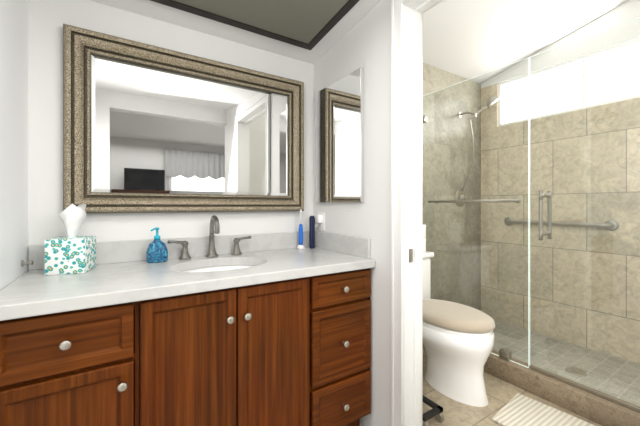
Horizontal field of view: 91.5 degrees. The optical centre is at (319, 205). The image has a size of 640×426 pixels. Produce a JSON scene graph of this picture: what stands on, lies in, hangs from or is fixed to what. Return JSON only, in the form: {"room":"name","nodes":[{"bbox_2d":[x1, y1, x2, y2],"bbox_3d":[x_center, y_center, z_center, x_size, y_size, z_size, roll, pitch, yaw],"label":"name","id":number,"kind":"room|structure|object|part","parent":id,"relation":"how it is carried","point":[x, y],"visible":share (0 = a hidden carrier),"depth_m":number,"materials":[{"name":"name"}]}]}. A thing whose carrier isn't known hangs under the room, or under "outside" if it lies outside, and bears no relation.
{"room":"bathroom","nodes":[
{"label":"bathroom","id":0,"kind":"room"},
{"bbox_2d":[0,0,28,290],"bbox_3d":[-0.712,-0.290,0.426,0.100,2.850,1.985,0,0,-33],"label":"wall","id":1,"kind":"structure","parent":0,"point":[14,129],"depth_m":1.12,"materials":[{"name":"white paint"}]},
{"bbox_2d":[21,260,33,266],"bbox_3d":[-1.134,0.223,1.210,0.033,0.026,0.026,0,0,-33],"label":"towel holder","id":2,"kind":"object","parent":1,"relation":"attached to","point":[30,262],"depth_m":1.21,"materials":[{"name":"silver metal"}]},
{"bbox_2d":[29,0,313,245],"bbox_3d":[-0.650,-0.290,1.703,1.580,2.850,0.100,0,0,-33],"label":"wall","id":3,"kind":"structure","parent":0,"point":[48,19],"depth_m":1.45,"materials":[{"name":"white paint"}]},
{"bbox_2d":[28,231,308,270],"bbox_3d":[-0.617,0.215,1.651,1.374,0.100,0.018,0,0,-33],"label":"backsplash","id":4,"kind":"structure","parent":3,"relation":"attached to","point":[128,251],"depth_m":1.51,"materials":[{"name":"white stone"}]},
{"bbox_2d":[63,24,303,213],"bbox_3d":[-0.599,-0.367,1.642,1.170,0.805,0.056,0,0,-33],"label":"mirror","id":5,"kind":"object","parent":3,"relation":"attached to","point":[147,128],"visible":0.94,"depth_m":1.56,"materials":[{"name":"brown metal"}]},
{"bbox_3d":[-0.610,-0.367,1.659,0.994,0.629,0.010,0,0,-33],"label":"glass","id":6,"kind":"part","parent":5,"relation":"part of","materials":[{"name":"white"}]},
{"bbox_2d":[0,263,374,425],"bbox_3d":[-0.459,0.720,1.405,1.374,0.830,0.602,0,0,-33],"label":"bathroom vanity","id":7,"kind":"object","parent":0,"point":[263,329],"depth_m":1.13,"materials":[{"name":"brown wood"}]},
{"bbox_3d":[-0.729,0.398,0.895,0.030,0.030,0.034,0,0,-33],"label":"drawer knob","id":8,"kind":"part","parent":7,"relation":"part of","materials":[{"name":"beige"}]},
{"bbox_3d":[-0.744,0.402,0.918,0.336,0.170,0.020,0,0,-33],"label":"drawer","id":9,"kind":"part","parent":7,"relation":"part of","materials":[{"name":"brown wood"}]},
{"bbox_3d":[-0.744,0.765,0.918,0.336,0.529,0.020,0,0,-33],"label":"door","id":10,"kind":"part","parent":7,"relation":"part of","materials":[{"name":"brown wood"}]},
{"bbox_3d":[-0.614,0.560,0.969,0.030,0.030,0.034,0,0,-33],"label":"door knob","id":11,"kind":"part","parent":7,"relation":"part of","materials":[{"name":"beige"}]},
{"bbox_2d":[0,247,374,314],"bbox_3d":[-0.463,0.285,1.411,1.374,0.040,0.587,0,0,-33],"label":"countertop","id":12,"kind":"structure","parent":7,"relation":"on","point":[33,290],"depth_m":1.16,"materials":[{"name":"white stone"}]},
{"bbox_2d":[45,236,95,274],"bbox_3d":[-1.001,0.197,1.259,0.128,0.136,0.128,0,0,-19],"label":"tissue box","id":13,"kind":"object","parent":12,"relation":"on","point":[66,255],"visible":0.98,"depth_m":1.21,"materials":[{"name":"multicoloured cardboard"}]},
{"bbox_2d":[59,204,85,237],"bbox_3d":[-0.999,0.062,1.265,0.087,0.141,0.136,0,0,-33],"label":"tissue","id":14,"kind":"object","parent":13,"relation":"on","point":[72,216],"visible":0.9,"depth_m":1.23,"materials":[{"name":"white paper"}]},
{"bbox_2d":[146,227,167,262],"bbox_3d":[-0.761,0.183,1.459,0.092,0.162,0.057,0,0,-33],"label":"soap dispenser","id":15,"kind":"object","parent":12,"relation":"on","point":[157,251],"visible":1,"depth_m":1.44,"materials":[{"name":"blue glass"}]},
{"bbox_3d":[-0.692,0.217,1.537,0.108,0.096,0.058,0,0,-33],"label":"handle","id":16,"kind":"part","parent":12,"relation":"part of","materials":[{"name":"silver metal"}]},
{"bbox_2d":[168,215,251,258],"bbox_3d":[-0.539,0.157,1.586,0.418,0.216,0.149,0,0,-33],"label":"faucet","id":17,"kind":"object","parent":12,"relation":"on","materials":[{"name":"silver metal"}]},
{"bbox_2d":[172,259,263,274],"bbox_3d":[-0.452,0.379,1.421,0.466,0.172,0.356,0,0,-33],"label":"sink","id":18,"kind":"object","parent":12,"relation":"in","point":[239,262],"depth_m":1.56,"materials":[{"name":"white ceramic"}]},
{"bbox_3d":[-0.431,0.217,1.704,0.108,0.096,0.058,0,0,-33],"label":"handle","id":19,"kind":"part","parent":12,"relation":"part of","materials":[{"name":"silver metal"}]},
{"bbox_2d":[297,209,304,248],"bbox_3d":[-0.117,0.144,1.910,0.048,0.240,0.048,0,0,-33],"label":"toothbrush","id":20,"kind":"object","parent":12,"relation":"on","point":[300,240],"visible":0.98,"depth_m":1.90,"materials":[{"name":"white plastic"}]},
{"bbox_2d":[309,213,314,248],"bbox_3d":[-0.049,0.155,1.933,0.036,0.219,0.036,0,0,-33],"label":"toothbrush","id":21,"kind":"object","parent":12,"relation":"on","point":[311,231],"visible":1,"depth_m":1.92,"materials":[{"name":"blue plastic"}]},
{"bbox_3d":[-0.454,0.673,1.103,0.316,0.713,0.020,0,0,-33],"label":"door","id":22,"kind":"part","parent":7,"relation":"part of","materials":[{"name":"brown wood"}]},
{"bbox_3d":[-0.332,0.420,1.149,0.030,0.030,0.034,0,0,-33],"label":"door knob","id":23,"kind":"part","parent":7,"relation":"part of","materials":[{"name":"beige"}]},
{"bbox_3d":[-0.276,0.420,1.185,0.030,0.030,0.034,0,0,-33],"label":"door knob","id":24,"kind":"part","parent":7,"relation":"part of","materials":[{"name":"beige"}]},
{"bbox_3d":[-0.183,0.673,1.276,0.314,0.713,0.020,0,0,-33],"label":"door","id":25,"kind":"part","parent":7,"relation":"part of","materials":[{"name":"brown wood"}]},
{"bbox_3d":[0.106,0.924,1.462,0.338,0.211,0.020,0,0,-33],"label":"drawer","id":26,"kind":"part","parent":7,"relation":"part of","materials":[{"name":"brown wood"}]},
{"bbox_3d":[0.106,0.636,1.462,0.338,0.334,0.020,0,0,-33],"label":"drawer","id":27,"kind":"part","parent":7,"relation":"part of","materials":[{"name":"brown wood"}]},
{"bbox_3d":[0.106,0.385,1.462,0.338,0.136,0.020,0,0,-33],"label":"drawer","id":28,"kind":"part","parent":7,"relation":"part of","materials":[{"name":"brown wood"}]},
{"bbox_3d":[0.117,0.925,1.436,0.030,0.030,0.034,0,0,-33],"label":"drawer knob","id":29,"kind":"part","parent":7,"relation":"part of","materials":[{"name":"beige"}]},
{"bbox_3d":[0.117,0.635,1.436,0.030,0.030,0.034,0,0,-33],"label":"drawer knob","id":30,"kind":"part","parent":7,"relation":"part of","materials":[{"name":"beige"}]},
{"bbox_3d":[0.117,0.385,1.436,0.030,0.030,0.034,0,0,-33],"label":"drawer knob","id":31,"kind":"part","parent":7,"relation":"part of","materials":[{"name":"beige"}]},
{"bbox_2d":[90,0,381,63],"bbox_3d":[-0.133,-1.055,0.801,1.480,0.272,2.010,0,0,-33],"label":"ceiling","id":32,"kind":"structure","parent":0,"point":[349,21],"depth_m":1.64,"materials":[{"name":"white paint"}]},
{"bbox_2d":[150,0,359,49],"bbox_3d":[-0.430,-0.953,1.323,1.200,0.066,0.489,0,0,-33],"label":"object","id":33,"kind":"object","parent":32,"relation":"attached to","point":[308,24],"visible":1,"depth_m":1.54,"materials":[{"name":"black wood"}]},
{"bbox_2d":[314,0,390,425],"bbox_3d":[0.194,-0.290,1.756,0.100,2.850,0.790,0,0,-33],"label":"wall","id":34,"kind":"structure","parent":0,"point":[365,42],"depth_m":1.54,"materials":[{"name":"white paint"}]},
{"bbox_2d":[315,212,324,230],"bbox_3d":[-0.015,0.100,1.933,0.061,0.114,0.072,0,0,-33],"label":"outlet","id":35,"kind":"object","parent":34,"relation":"attached to","point":[320,219],"visible":0.92,"depth_m":1.92,"materials":[{"name":"white plastic"}]},
{"bbox_2d":[316,67,363,201],"bbox_3d":[0.100,-0.365,1.791,0.020,0.690,0.440,0,0,-33],"label":"mirror","id":36,"kind":"object","parent":34,"relation":"attached to","point":[340,140],"visible":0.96,"depth_m":1.74,"materials":[{"name":"clear glass"}]},
{"bbox_2d":[315,231,370,258],"bbox_3d":[0.103,0.215,1.784,0.018,0.100,0.534,0,0,-33],"label":"backsplash","id":37,"kind":"structure","parent":34,"relation":"attached to","point":[351,245],"depth_m":1.72,"materials":[{"name":"white stone"}]},
{"bbox_2d":[422,62,480,310],"bbox_3d":[0.835,-0.290,2.694,1.990,2.850,0.100,0,0,-33],"label":"tiled wall","id":38,"kind":"structure","parent":0,"point":[434,79],"depth_m":2.88,"materials":[{"name":"beige tile"}]},
{"bbox_2d":[455,97,499,206],"bbox_3d":[1.445,-0.482,2.845,0.264,0.989,0.301,0,0,-33],"label":"shower head","id":39,"kind":"object","parent":38,"relation":"attached to","point":[461,193],"depth_m":2.85},
{"bbox_2d":[481,83,497,129],"bbox_3d":[1.701,-0.965,3.094,0.100,0.420,0.160,0,0,-33],"label":"pier","id":40,"kind":"object","parent":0,"point":[487,120],"depth_m":3.06,"materials":[{"name":"tile"}]},
{"bbox_2d":[422,345,601,425],"bbox_3d":[0.956,1.165,1.632,1.050,0.060,2.020,0,0,-33],"label":"floor","id":41,"kind":"structure","parent":0,"point":[500,393],"depth_m":1.77,"materials":[{"name":"tile"}]},
{"bbox_2d":[422,395,443,425],"bbox_3d":[0.503,1.097,1.724,0.145,0.074,0.325,0,0,-33],"label":"stand","id":42,"kind":"object","parent":41,"relation":"on","point":[436,411],"visible":0.44,"depth_m":1.62,"materials":[{"name":"black plastic"}]},
{"bbox_2d":[422,251,494,406],"bbox_3d":[0.748,0.742,2.079,0.480,0.784,0.792,0,0,-33],"label":"toilet","id":43,"kind":"object","parent":41,"relation":"on","point":[458,341],"visible":0.6,"depth_m":1.82,"materials":[{"name":"white ceramic"}]},
{"bbox_2d":[422,238,425,251],"bbox_3d":[0.757,0.299,2.401,0.110,0.100,0.110,0,0,-33],"label":"paper roll","id":44,"kind":"object","parent":43,"relation":"on","point":[423,244],"visible":0.21,"depth_m":2.36,"materials":[{"name":"white paper"}]},
{"bbox_2d":[422,224,425,237],"bbox_3d":[0.757,0.198,2.401,0.110,0.100,0.110,0,0,-33],"label":"paper roll","id":45,"kind":"object","parent":44,"relation":"on","point":[423,231],"visible":0.23,"depth_m":2.36,"materials":[{"name":"white paper"}]},
{"bbox_3d":[0.814,0.682,1.975,0.394,0.059,0.544,0,0,-33],"label":"lid","id":46,"kind":"part","parent":43,"relation":"part of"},
{"bbox_2d":[492,393,594,425],"bbox_3d":[1.244,1.127,1.508,0.360,0.012,0.640,0,0,-39],"label":"bath mat","id":47,"kind":"object","parent":41,"relation":"on","point":[517,409],"visible":0.96,"depth_m":1.67,"materials":[{"name":"beige fabric"}]},
{"bbox_2d":[484,350,639,425],"bbox_3d":[1.348,1.075,1.883,0.120,0.120,1.820,0,0,-33],"label":"shower curb","id":48,"kind":"object","parent":41,"relation":"on","point":[602,411],"visible":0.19,"depth_m":1.75,"materials":[{"name":"stone"}]},
{"bbox_2d":[422,17,639,411],"bbox_3d":[1.295,0.045,1.960,0.143,1.940,1.628,0,0,-33],"label":"glass","id":49,"kind":"object","parent":48,"relation":"on","point":[504,354],"visible":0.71,"depth_m":1.89,"materials":[{"name":"clear glass"}]},
{"bbox_3d":[1.353,0.058,1.874,0.137,0.295,0.021,0,0,-33],"label":"pull handle","id":50,"kind":"part","parent":49,"relation":"part of","materials":[{"name":"silver metal"}]},
{"bbox_3d":[1.517,0.038,1.619,0.010,1.926,0.774,0,0,-33],"label":"door","id":51,"kind":"part","parent":49,"relation":"part of","materials":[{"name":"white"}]},
{"bbox_2d":[422,0,628,83],"bbox_3d":[1.352,-1.450,1.886,1.990,0.504,2.020,0,0,-33],"label":"ceiling","id":52,"kind":"structure","parent":0,"point":[467,39],"depth_m":2.37,"materials":[{"name":"white paint"}]},
{"bbox_2d":[481,0,639,363],"bbox_3d":[2.148,-0.290,2.395,0.100,2.850,1.820,0,0,-33],"label":"wall","id":53,"kind":"structure","parent":0,"point":[590,139],"depth_m":2.50,"materials":[{"name":"tile"}]},
{"bbox_2d":[504,217,618,230],"bbox_3d":[1.926,0.147,2.585,0.068,0.080,0.800,0,0,-33],"label":"grab bar","id":54,"kind":"object","parent":53,"relation":"attached to","point":[581,224],"depth_m":2.44,"materials":[{"name":"silver metal"}]},
{"bbox_2d":[498,38,639,126],"bbox_3d":[2.089,-0.965,2.469,0.040,0.420,1.310,0,0,-33],"label":"window","id":55,"kind":"structure","parent":53,"relation":"in","point":[577,80],"depth_m":2.52,"materials":[{"name":"white glass"}]},
{"bbox_3d":[0.625,-1.310,1.082,0.100,0.810,0.810,0,0,-33],"label":"wall","id":56,"kind":"structure","parent":0,"visible":0},
{"bbox_2d":[409,249,412,262],"bbox_3d":[0.408,0.225,1.399,0.025,0.060,0.002,0,0,-33],"label":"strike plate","id":57,"kind":"structure","parent":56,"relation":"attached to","point":[410,255],"depth_m":1.40,"materials":[{"name":"silver metal"}]},
{"bbox_2d":[391,0,443,425],"bbox_3d":[0.623,0.094,1.081,0.142,2.082,0.894,0,0,-33],"label":"door frame","id":58,"kind":"structure","parent":56,"relation":"attached to","point":[406,208],"depth_m":1.40,"materials":[{"name":"white paint"}]},
{"label":"outside","id":59,"kind":"structure","parent":0,"visible":0},
{"bbox_2d":[492,319,639,406],"bbox_3d":[1.794,1.150,2.168,0.940,0.090,2.020,0,0,-33],"label":"shower floor","id":60,"kind":"structure","parent":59,"point":[594,381],"depth_m":2.21,"materials":[{"name":"tile"}]},
{"bbox_2d":[566,367,586,375],"bbox_3d":[1.701,1.103,2.073,0.110,0.004,0.110,0,0,-33],"label":"shower drain","id":61,"kind":"object","parent":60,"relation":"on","point":[582,373],"depth_m":2.07,"materials":[{"name":"silver metal"}]}
]}

